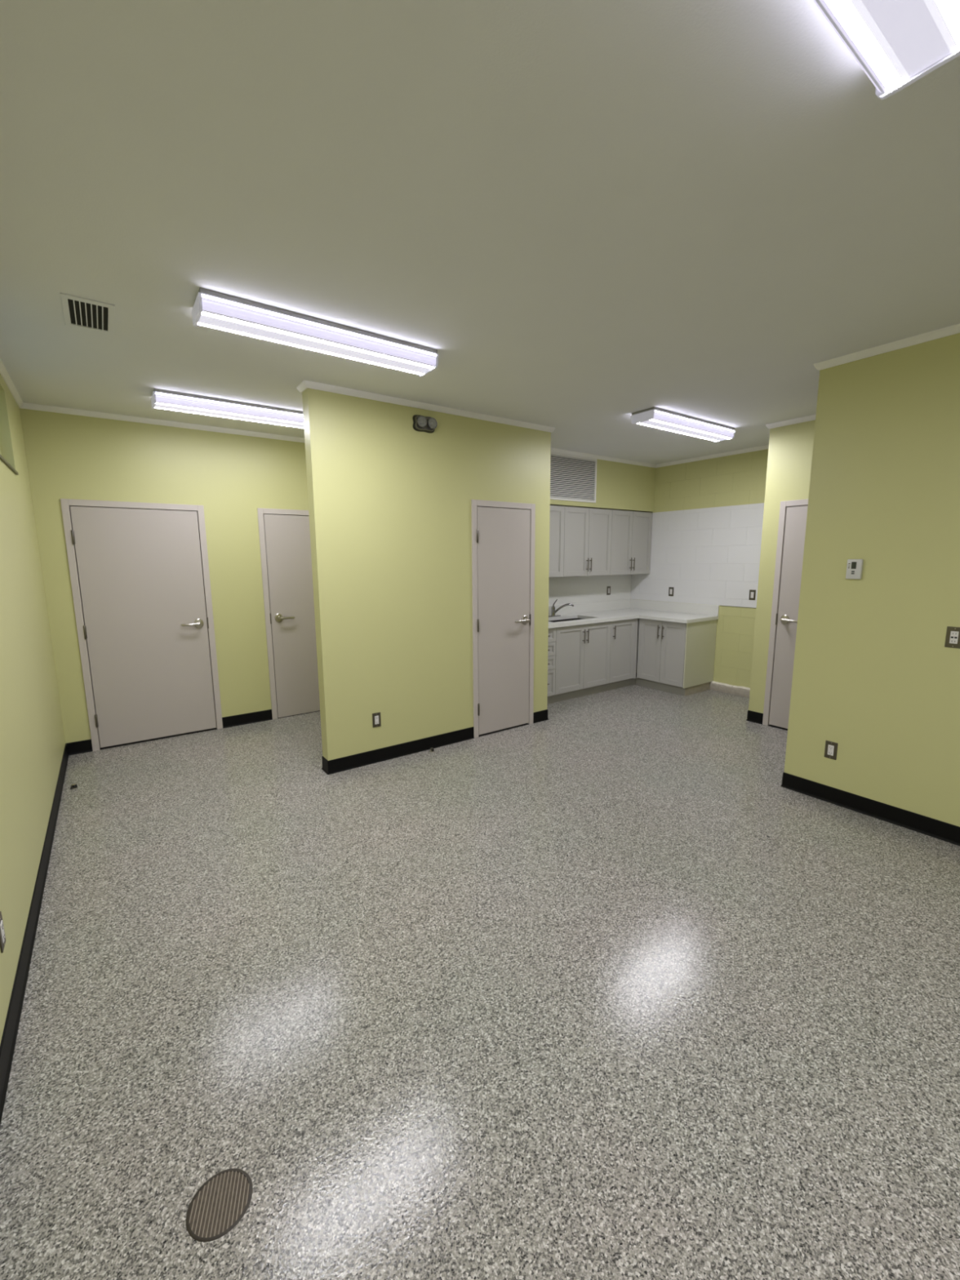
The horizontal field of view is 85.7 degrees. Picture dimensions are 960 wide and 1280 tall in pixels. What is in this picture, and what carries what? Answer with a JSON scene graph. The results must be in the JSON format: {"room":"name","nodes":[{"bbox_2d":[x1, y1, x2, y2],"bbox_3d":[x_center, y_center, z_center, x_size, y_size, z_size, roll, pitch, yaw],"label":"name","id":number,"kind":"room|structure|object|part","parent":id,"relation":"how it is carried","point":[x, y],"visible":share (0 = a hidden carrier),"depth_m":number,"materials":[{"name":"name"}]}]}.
{"room":"empty break room","nodes":[
{"label":"empty break room","id":0,"kind":"room"},
{"bbox_2d":[0,373,65,1044],"bbox_3d":[-0.953,0.133,0.549,0.120,2.780,8.760,-7,11,-35],"label":"wall","id":1,"kind":"structure","parent":0,"point":[33,740],"depth_m":2.73,"materials":[{"name":"paint"}]},
{"bbox_2d":[0,911,5,952],"bbox_3d":[-1.633,0.997,1.768,0.008,0.115,0.070,-7,11,-35],"label":"wall outlet","id":2,"kind":"object","parent":1,"relation":"attached to","point":[2,937],"visible":1,"depth_m":1.76,"materials":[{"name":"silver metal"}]},
{"bbox_2d":[0,920,4,942],"bbox_3d":[-1.633,0.997,1.768,0.007,0.067,0.033,-7,11,-35],"label":"receptacle","id":3,"kind":"object","parent":2,"relation":"attached to","point":[2,927],"depth_m":1.76,"materials":[{"name":"white plastic"}]},
{"bbox_2d":[0,448,18,475],"bbox_3d":[-2.648,-1.233,2.749,0.112,0.512,1.305,-7,11,-35],"label":"window sill","id":4,"kind":"structure","parent":1,"relation":"in","point":[2,458],"depth_m":3.05,"materials":[{"name":"paint"}]},
{"bbox_2d":[0,743,68,1125],"bbox_3d":[-0.890,1.447,0.795,0.012,0.106,8.760,-7,11,-35],"label":"baseboard","id":5,"kind":"structure","parent":1,"relation":"attached to","point":[7,1045],"depth_m":2.06,"materials":[{"name":"black rubber"}]},
{"bbox_2d":[19,408,308,745],"bbox_3d":[-2.017,-0.591,5.193,3.863,2.780,0.120,-7,11,-35],"label":"wall","id":6,"kind":"structure","parent":0,"point":[68,456],"depth_m":4.55,"materials":[{"name":"paint"}]},
{"bbox_2d":[60,498,222,751],"bbox_3d":[-2.919,-0.137,4.570,1.010,2.090,0.205,-7,11,-35],"label":"door","id":7,"kind":"structure","parent":6,"relation":"in","point":[140,575],"depth_m":4.51,"materials":[{"name":"beige paint"}]},
{"bbox_3d":[-2.612,-0.143,4.706,0.186,0.088,0.067,-7,11,-35],"label":"lever handle","id":8,"kind":"part","parent":7,"relation":"part of","materials":[{"name":"metal"}]},
{"bbox_2d":[66,709,272,755],"bbox_3d":[-2.337,0.782,5.088,2.706,0.106,0.012,-7,11,-35],"label":"baseboard","id":9,"kind":"structure","parent":6,"relation":"attached to","point":[82,746],"depth_m":5.04,"materials":[{"name":"black rubber"}]},
{"bbox_2d":[257,507,319,719],"bbox_3d":[-1.785,-0.271,5.371,0.860,2.090,0.205,-7,11,-35],"label":"door","id":10,"kind":"structure","parent":6,"relation":"in","point":[285,544],"depth_m":5.22,"materials":[{"name":"beige paint"}]},
{"bbox_3d":[-1.946,-0.222,5.176,0.186,0.088,0.067,-7,11,-35],"label":"lever handle","id":11,"kind":"part","parent":10,"relation":"part of","materials":[{"name":"metal"}]},
{"bbox_2d":[302,387,551,760],"bbox_3d":[-0.279,-0.475,4.382,2.231,2.780,0.120,-7,11,-35],"label":"wall partition","id":12,"kind":"structure","parent":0,"point":[389,501],"depth_m":4.07,"materials":[{"name":"paint"}]},
{"bbox_2d":[372,711,381,727],"bbox_3d":[-0.815,0.630,4.083,0.070,0.115,0.008,-7,11,-35],"label":"wall outlet","id":13,"kind":"object","parent":12,"relation":"attached to","point":[376,722],"visible":1,"depth_m":4.08,"materials":[{"name":"silver metal"}]},
{"bbox_2d":[374,715,378,724],"bbox_3d":[-0.814,0.630,4.083,0.033,0.067,0.007,-7,11,-35],"label":"receptacle","id":14,"kind":"object","parent":13,"relation":"attached to","point":[376,717],"depth_m":4.08,"materials":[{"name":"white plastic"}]},
{"bbox_2d":[412,414,437,433],"bbox_3d":[-0.417,-1.669,3.985,0.193,0.121,0.066,-7,11,-35],"label":"emergency light","id":15,"kind":"object","parent":12,"relation":"attached to","point":[428,424],"visible":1,"depth_m":3.97,"materials":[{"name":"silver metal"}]},
{"bbox_2d":[321,709,548,774],"bbox_3d":[-0.325,0.834,4.666,2.255,0.106,0.332,-7,11,-35],"label":"baseboard","id":16,"kind":"structure","parent":12,"relation":"attached to","point":[341,764],"depth_m":4.24,"materials":[{"name":"black rubber"}]},
{"bbox_2d":[471,499,535,737],"bbox_3d":[0.204,-0.185,4.739,0.706,2.090,0.205,-7,11,-35],"label":"door","id":17,"kind":"structure","parent":12,"relation":"in","point":[503,533],"depth_m":4.69,"materials":[{"name":"beige paint"}]},
{"bbox_3d":[0.393,-0.178,4.790,0.186,0.088,0.067,-7,11,-35],"label":"lever handle","id":18,"kind":"part","parent":17,"relation":"part of","materials":[{"name":"metal"}]},
{"bbox_2d":[0,672,959,1279],"bbox_3d":[1.675,1.246,2.622,6.560,0.100,9.000,-7,11,-35],"label":"floor","id":19,"kind":"structure","parent":0,"point":[553,998],"depth_m":1.83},
{"bbox_2d":[70,783,77,789],"bbox_3d":[-2.901,1.044,3.699,0.046,0.028,0.044,4,10,25],"label":"door stop","id":20,"kind":"object","parent":19,"relation":"on","point":[73,786],"visible":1,"depth_m":3.69,"materials":[{"name":"metal"}]},
{"bbox_2d":[186,1168,253,1242],"bbox_3d":[-0.655,1.418,1.304,0.151,0.002,0.151,-7,11,-35],"label":"floor drain","id":21,"kind":"object","parent":19,"relation":"on","point":[224,1199],"visible":1,"depth_m":1.30,"materials":[{"name":"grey metal"}]},
{"bbox_2d":[546,627,555,704],"bbox_3d":[0.487,0.272,5.771,0.416,0.862,0.654,-7,11,-35],"label":"base cabinet","id":22,"kind":"object","parent":19,"relation":"on","point":[552,632],"visible":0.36,"depth_m":5.62,"materials":[{"name":"grey paint"}]},
{"bbox_3d":[0.652,0.480,5.572,0.415,0.291,0.019,-7,11,-35],"label":"drawer","id":23,"kind":"part","parent":22,"relation":"part of","materials":[{"name":"grey paint"}]},
{"bbox_3d":[0.649,-0.039,5.490,0.415,0.149,0.019,-7,11,-35],"label":"drawer","id":24,"kind":"part","parent":22,"relation":"part of","materials":[{"name":"grey paint"}]},
{"bbox_3d":[0.650,0.111,5.513,0.415,0.147,0.019,-7,11,-35],"label":"drawer","id":25,"kind":"part","parent":22,"relation":"part of","materials":[{"name":"grey paint"}]},
{"bbox_3d":[0.651,0.260,5.537,0.415,0.149,0.019,-7,11,-35],"label":"drawer","id":26,"kind":"part","parent":22,"relation":"part of","materials":[{"name":"grey paint"}]},
{"bbox_2d":[548,599,719,628],"bbox_3d":[1.479,-0.291,6.005,2.457,0.164,1.298,-7,11,-35],"label":"countertop","id":27,"kind":"structure","parent":22,"relation":"on","point":[593,612],"depth_m":6.45,"materials":[{"name":"white laminate"}]},
{"bbox_2d":[548,599,573,617],"bbox_3d":[0.952,-0.389,6.261,0.345,0.208,0.134,-2,9,-10],"label":"faucet","id":28,"kind":"object","parent":27,"relation":"on","point":[553,611],"visible":0.98,"depth_m":6.24,"materials":[{"name":"silver metal"}]},
{"bbox_3d":[1.011,-0.380,6.242,0.243,0.123,0.025,0,9,3],"label":"spout","id":29,"kind":"part","parent":28,"relation":"part of","materials":[{"name":"silver metal"}]},
{"bbox_2d":[548,617,583,622],"bbox_3d":[1.011,-0.157,6.077,0.753,0.118,0.368,-7,11,-35],"label":"sink","id":30,"kind":"object","parent":27,"relation":"in","point":[574,619],"visible":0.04,"depth_m":6.32,"materials":[{"name":"metal"}]},
{"bbox_2d":[551,621,611,703],"bbox_3d":[1.020,0.209,6.147,0.890,0.862,0.654,-7,11,-35],"label":"base cabinet","id":31,"kind":"object","parent":19,"relation":"on","point":[583,651],"visible":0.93,"depth_m":5.90,"materials":[{"name":"grey paint"}]},
{"bbox_3d":[1.002,0.214,5.784,0.443,0.745,0.019,-7,11,-35],"label":"door","id":32,"kind":"part","parent":31,"relation":"part of","materials":[{"name":"grey paint"}]},
{"bbox_3d":[1.222,-0.047,5.870,0.011,0.160,0.036,-7,11,-35],"label":"handle","id":33,"kind":"part","parent":31,"relation":"part of","materials":[{"name":"silver metal"}]},
{"bbox_3d":[1.365,0.171,6.040,0.443,0.745,0.019,-7,11,-35],"label":"door","id":34,"kind":"part","parent":31,"relation":"part of","materials":[{"name":"grey paint"}]},
{"bbox_2d":[605,617,638,691],"bbox_3d":[1.610,0.139,6.564,0.558,0.862,0.654,-7,11,-35],"label":"base cabinet","id":35,"kind":"object","parent":19,"relation":"on","point":[624,633],"visible":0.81,"depth_m":6.32,"materials":[{"name":"grey paint"}]},
{"bbox_2d":[635,618,716,696],"bbox_3d":[2.378,0.163,6.377,0.652,0.862,0.710,-7,11,-35],"label":"base cabinet","id":36,"kind":"object","parent":19,"relation":"on","point":[677,658],"visible":0.98,"depth_m":6.14,"materials":[{"name":"grey paint"}]},
{"bbox_3d":[2.073,0.123,6.314,0.019,0.745,0.312,-7,11,-35],"label":"door","id":37,"kind":"part","parent":36,"relation":"part of","materials":[{"name":"grey paint"}]},
{"bbox_3d":[2.256,0.162,6.061,0.019,0.745,0.310,-7,11,-35],"label":"door","id":38,"kind":"part","parent":36,"relation":"part of","materials":[{"name":"grey paint"}]},
{"bbox_3d":[2.595,0.155,6.099,0.614,0.762,0.012,-7,11,-35],"label":"panel","id":39,"kind":"part","parent":36,"relation":"part of","materials":[{"name":"yellow paint"}]},
{"bbox_2d":[0,0,959,464],"bbox_3d":[1.655,-1.599,2.175,6.560,0.100,9.000,-7,11,-35],"label":"ceiling","id":40,"kind":"structure","parent":0,"point":[593,215],"depth_m":1.72,"materials":[{"name":"paint"}]},
{"bbox_2d":[60,293,115,335],"bbox_3d":[-1.897,-1.573,2.513,0.200,0.006,0.390,-7,11,-35],"label":"ceiling vent","id":41,"kind":"object","parent":40,"relation":"in","point":[80,313],"visible":1,"depth_m":2.50,"materials":[{"name":"metal"}]},
{"bbox_2d":[151,388,303,428],"bbox_3d":[-1.828,-1.768,4.024,1.220,0.093,0.225,-7,11,-35],"label":"ceiling light","id":42,"kind":"object","parent":40,"relation":"attached to","point":[161,398],"visible":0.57,"depth_m":3.88,"materials":[{"name":"grey plastic"}]},
{"bbox_2d":[191,287,438,377],"bbox_3d":[-0.798,-1.568,2.704,1.220,0.093,0.225,-7,11,-35],"label":"ceiling light","id":43,"kind":"object","parent":40,"relation":"attached to","point":[213,309],"visible":1,"depth_m":2.59,"materials":[{"name":"grey plastic"}]},
{"bbox_2d":[631,406,735,442],"bbox_3d":[1.809,-1.876,4.546,1.220,0.093,0.225,-7,11,-35],"label":"ceiling light","id":44,"kind":"object","parent":40,"relation":"attached to","point":[654,417],"visible":1,"depth_m":4.41,"materials":[{"name":"grey plastic"}]},
{"bbox_2d":[812,0,959,99],"bbox_3d":[0.532,-1.281,0.821,1.220,0.093,0.225,-7,11,-35],"label":"ceiling light","id":45,"kind":"object","parent":40,"relation":"attached to","point":[896,43],"visible":1,"depth_m":1.10,"materials":[{"name":"grey plastic"}]},
{"bbox_2d":[548,574,631,605],"bbox_3d":[1.112,-0.825,6.540,2.577,2.780,0.120,-7,11,-35],"label":"wall","id":46,"kind":"structure","parent":0,"point":[569,589],"depth_m":6.70,"materials":[{"name":"white tile"}]},
{"bbox_2d":[549,505,564,577],"bbox_3d":[0.549,-1.102,5.804,0.827,0.800,0.341,-7,11,-35],"label":"upper cabinet","id":47,"kind":"object","parent":46,"relation":"attached to","point":[557,513],"visible":0.32,"depth_m":5.87,"materials":[{"name":"grey paint"}]},
{"bbox_2d":[562,506,612,577],"bbox_3d":[1.215,-1.180,6.274,0.806,0.800,0.341,-7,11,-35],"label":"upper cabinet","id":48,"kind":"object","parent":46,"relation":"attached to","point":[587,531],"visible":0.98,"depth_m":6.15,"materials":[{"name":"grey paint"}]},
{"bbox_3d":[1.123,-1.145,6.057,0.401,0.791,0.019,-7,11,-35],"label":"door","id":49,"kind":"part","parent":48,"relation":"part of","materials":[{"name":"grey paint"}]},
{"bbox_3d":[1.452,-1.183,6.289,0.401,0.791,0.019,-7,11,-35],"label":"door","id":50,"kind":"part","parent":48,"relation":"part of","materials":[{"name":"grey paint"}]},
{"bbox_2d":[606,586,610,595],"bbox_3d":[1.723,-0.660,6.928,0.070,0.115,0.008,-7,11,-35],"label":"wall outlet","id":51,"kind":"object","parent":46,"relation":"attached to","point":[608,588],"visible":1,"depth_m":6.92,"materials":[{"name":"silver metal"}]},
{"bbox_2d":[608,509,652,575],"bbox_3d":[1.866,-1.257,6.734,0.793,0.800,0.341,-7,11,-35],"label":"upper cabinet","id":52,"kind":"object","parent":46,"relation":"attached to","point":[631,531],"visible":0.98,"depth_m":6.62,"materials":[{"name":"grey paint"}]},
{"bbox_3d":[1.778,-1.222,6.519,0.394,0.791,0.019,-7,11,-35],"label":"door","id":53,"kind":"part","parent":52,"relation":"part of","materials":[{"name":"grey paint"}]},
{"bbox_3d":[2.101,-1.260,6.748,0.394,0.791,0.019,-7,11,-35],"label":"door","id":54,"kind":"part","parent":52,"relation":"part of","materials":[{"name":"grey paint"}]},
{"bbox_2d":[550,458,655,511],"bbox_3d":[1.183,-1.874,6.161,2.457,0.590,0.315,-7,11,-35],"label":"wall","id":55,"kind":"structure","parent":0,"point":[620,486],"depth_m":6.38,"materials":[{"name":"paint"}]},
{"bbox_2d":[550,452,596,502],"bbox_3d":[1.054,-1.833,5.871,0.770,0.500,0.012,-7,11,-35],"label":"air vent","id":56,"kind":"object","parent":55,"relation":"in","point":[572,477],"visible":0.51,"depth_m":5.87,"materials":[{"name":"white metal"}]},
{"bbox_2d":[631,448,768,688],"bbox_3d":[2.814,-0.795,6.275,0.120,2.780,2.296,-7,11,-35],"label":"wall","id":57,"kind":"structure","parent":0,"point":[708,514],"depth_m":6.16,"materials":[{"name":"white tile"}]},
{"bbox_2d":[548,599,719,616],"bbox_3d":[1.479,-0.310,6.002,2.457,0.126,1.298,-7,11,-35],"label":"backsplash","id":58,"kind":"structure","parent":57,"relation":"attached to","point":[690,608],"depth_m":6.69,"materials":[{"name":"white laminate"}]},
{"bbox_2d":[668,586,673,595],"bbox_3d":[2.467,-0.624,6.684,0.008,0.115,0.070,-7,11,-35],"label":"wall outlet","id":59,"kind":"object","parent":57,"relation":"attached to","point":[670,588],"visible":1,"depth_m":6.68,"materials":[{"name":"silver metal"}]},
{"bbox_2d":[710,680,750,697],"bbox_3d":[3.087,0.605,5.965,0.061,0.106,0.898,-7,11,-35],"label":"baseboard","id":60,"kind":"structure","parent":57,"relation":"attached to","point":[740,691],"depth_m":6.11,"materials":[{"name":"white paint"}]},
{"bbox_2d":[722,605,753,608],"bbox_3d":[3.112,-0.356,5.819,0.003,0.007,0.870,-7,11,-35],"label":"trim","id":61,"kind":"structure","parent":57,"relation":"attached to","point":[722,606],"depth_m":5.99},
{"bbox_2d":[748,589,755,599],"bbox_3d":[3.074,-0.508,5.845,0.008,0.115,0.070,-7,11,-35],"label":"wall outlet","id":62,"kind":"object","parent":57,"relation":"attached to","point":[752,593],"visible":1,"depth_m":5.84,"materials":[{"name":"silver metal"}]},
{"bbox_2d":[748,426,783,712],"bbox_3d":[3.035,-0.613,5.109,0.896,2.780,0.120,-7,11,-35],"label":"wall","id":63,"kind":"structure","parent":0,"point":[775,438],"depth_m":4.83,"materials":[{"name":"paint"}]},
{"bbox_2d":[760,419,815,713],"bbox_3d":[3.527,-0.406,3.771,0.120,2.780,2.654,-7,11,-35],"label":"wall","id":64,"kind":"structure","parent":0,"point":[797,438],"depth_m":4.56,"materials":[{"name":"paint"}]},
{"bbox_2d":[746,710,763,724],"bbox_3d":[3.566,0.899,4.080,0.312,0.106,2.786,-7,11,-35],"label":"baseboard","id":65,"kind":"structure","parent":64,"relation":"attached to","point":[752,716],"depth_m":5.05,"materials":[{"name":"black rubber"}]},
{"bbox_2d":[762,498,808,730],"bbox_3d":[3.043,-0.159,4.444,0.205,2.090,1.014,-7,11,-35],"label":"door","id":66,"kind":"structure","parent":64,"relation":"in","point":[793,513],"depth_m":4.73,"materials":[{"name":"beige paint"}]},
{"bbox_3d":[2.795,-0.176,4.672,0.067,0.088,0.186,-7,11,-35],"label":"lever handle","id":67,"kind":"part","parent":66,"relation":"part of","materials":[{"name":"metal"}]},
{"bbox_2d":[784,333,959,826],"bbox_3d":[3.615,-0.044,1.469,0.120,2.780,4.962,-7,11,-35],"label":"wall","id":68,"kind":"structure","parent":0,"point":[875,677],"depth_m":3.06,"materials":[{"name":"paint"}]},
{"bbox_2d":[0,323,959,467],"bbox_3d":[1.655,-1.530,2.185,6.320,0.039,8.760,-7,11,-35],"label":"trim","id":69,"kind":"structure","parent":68,"relation":"attached to","point":[954,329],"depth_m":4.08,"materials":[{"name":"paint"}]},
{"bbox_2d":[824,740,837,759],"bbox_3d":[2.284,0.717,3.370,0.008,0.115,0.070,-7,11,-35],"label":"wall outlet","id":70,"kind":"object","parent":68,"relation":"attached to","point":[831,748],"visible":1,"depth_m":3.37,"materials":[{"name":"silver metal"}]},
{"bbox_2d":[827,744,834,755],"bbox_3d":[2.283,0.717,3.369,0.007,0.067,0.033,-7,11,-35],"label":"receptacle","id":71,"kind":"object","parent":70,"relation":"attached to","point":[830,747],"depth_m":3.37,"materials":[{"name":"white plastic"}]},
{"bbox_2d":[845,559,863,579],"bbox_3d":[2.285,-0.432,3.160,0.026,0.120,0.080,-7,11,-35],"label":"thermostat","id":72,"kind":"object","parent":68,"relation":"attached to","point":[854,566],"visible":1,"depth_m":3.15,"materials":[{"name":"white plastic"}]},
{"bbox_2d":[780,772,959,846],"bbox_3d":[3.621,1.276,1.682,0.144,0.106,4.974,-7,11,-35],"label":"baseboard","id":73,"kind":"structure","parent":68,"relation":"attached to","point":[944,831],"depth_m":3.20,"materials":[{"name":"black rubber"}]},
{"bbox_2d":[944,626,959,648],"bbox_3d":[2.597,-0.011,2.803,0.009,0.115,0.116,-7,11,-35],"label":"wall outlet","id":74,"kind":"object","parent":68,"relation":"attached to","point":[952,639],"visible":1,"depth_m":2.82,"materials":[{"name":"silver metal"}]},
{"bbox_2d":[949,631,959,644],"bbox_3d":[2.584,-0.014,2.822,0.006,0.067,0.033,-7,11,-35],"label":"receptacle","id":75,"kind":"object","parent":74,"relation":"attached to","point":[953,635],"depth_m":2.82,"materials":[{"name":"white plastic"}]}
]}

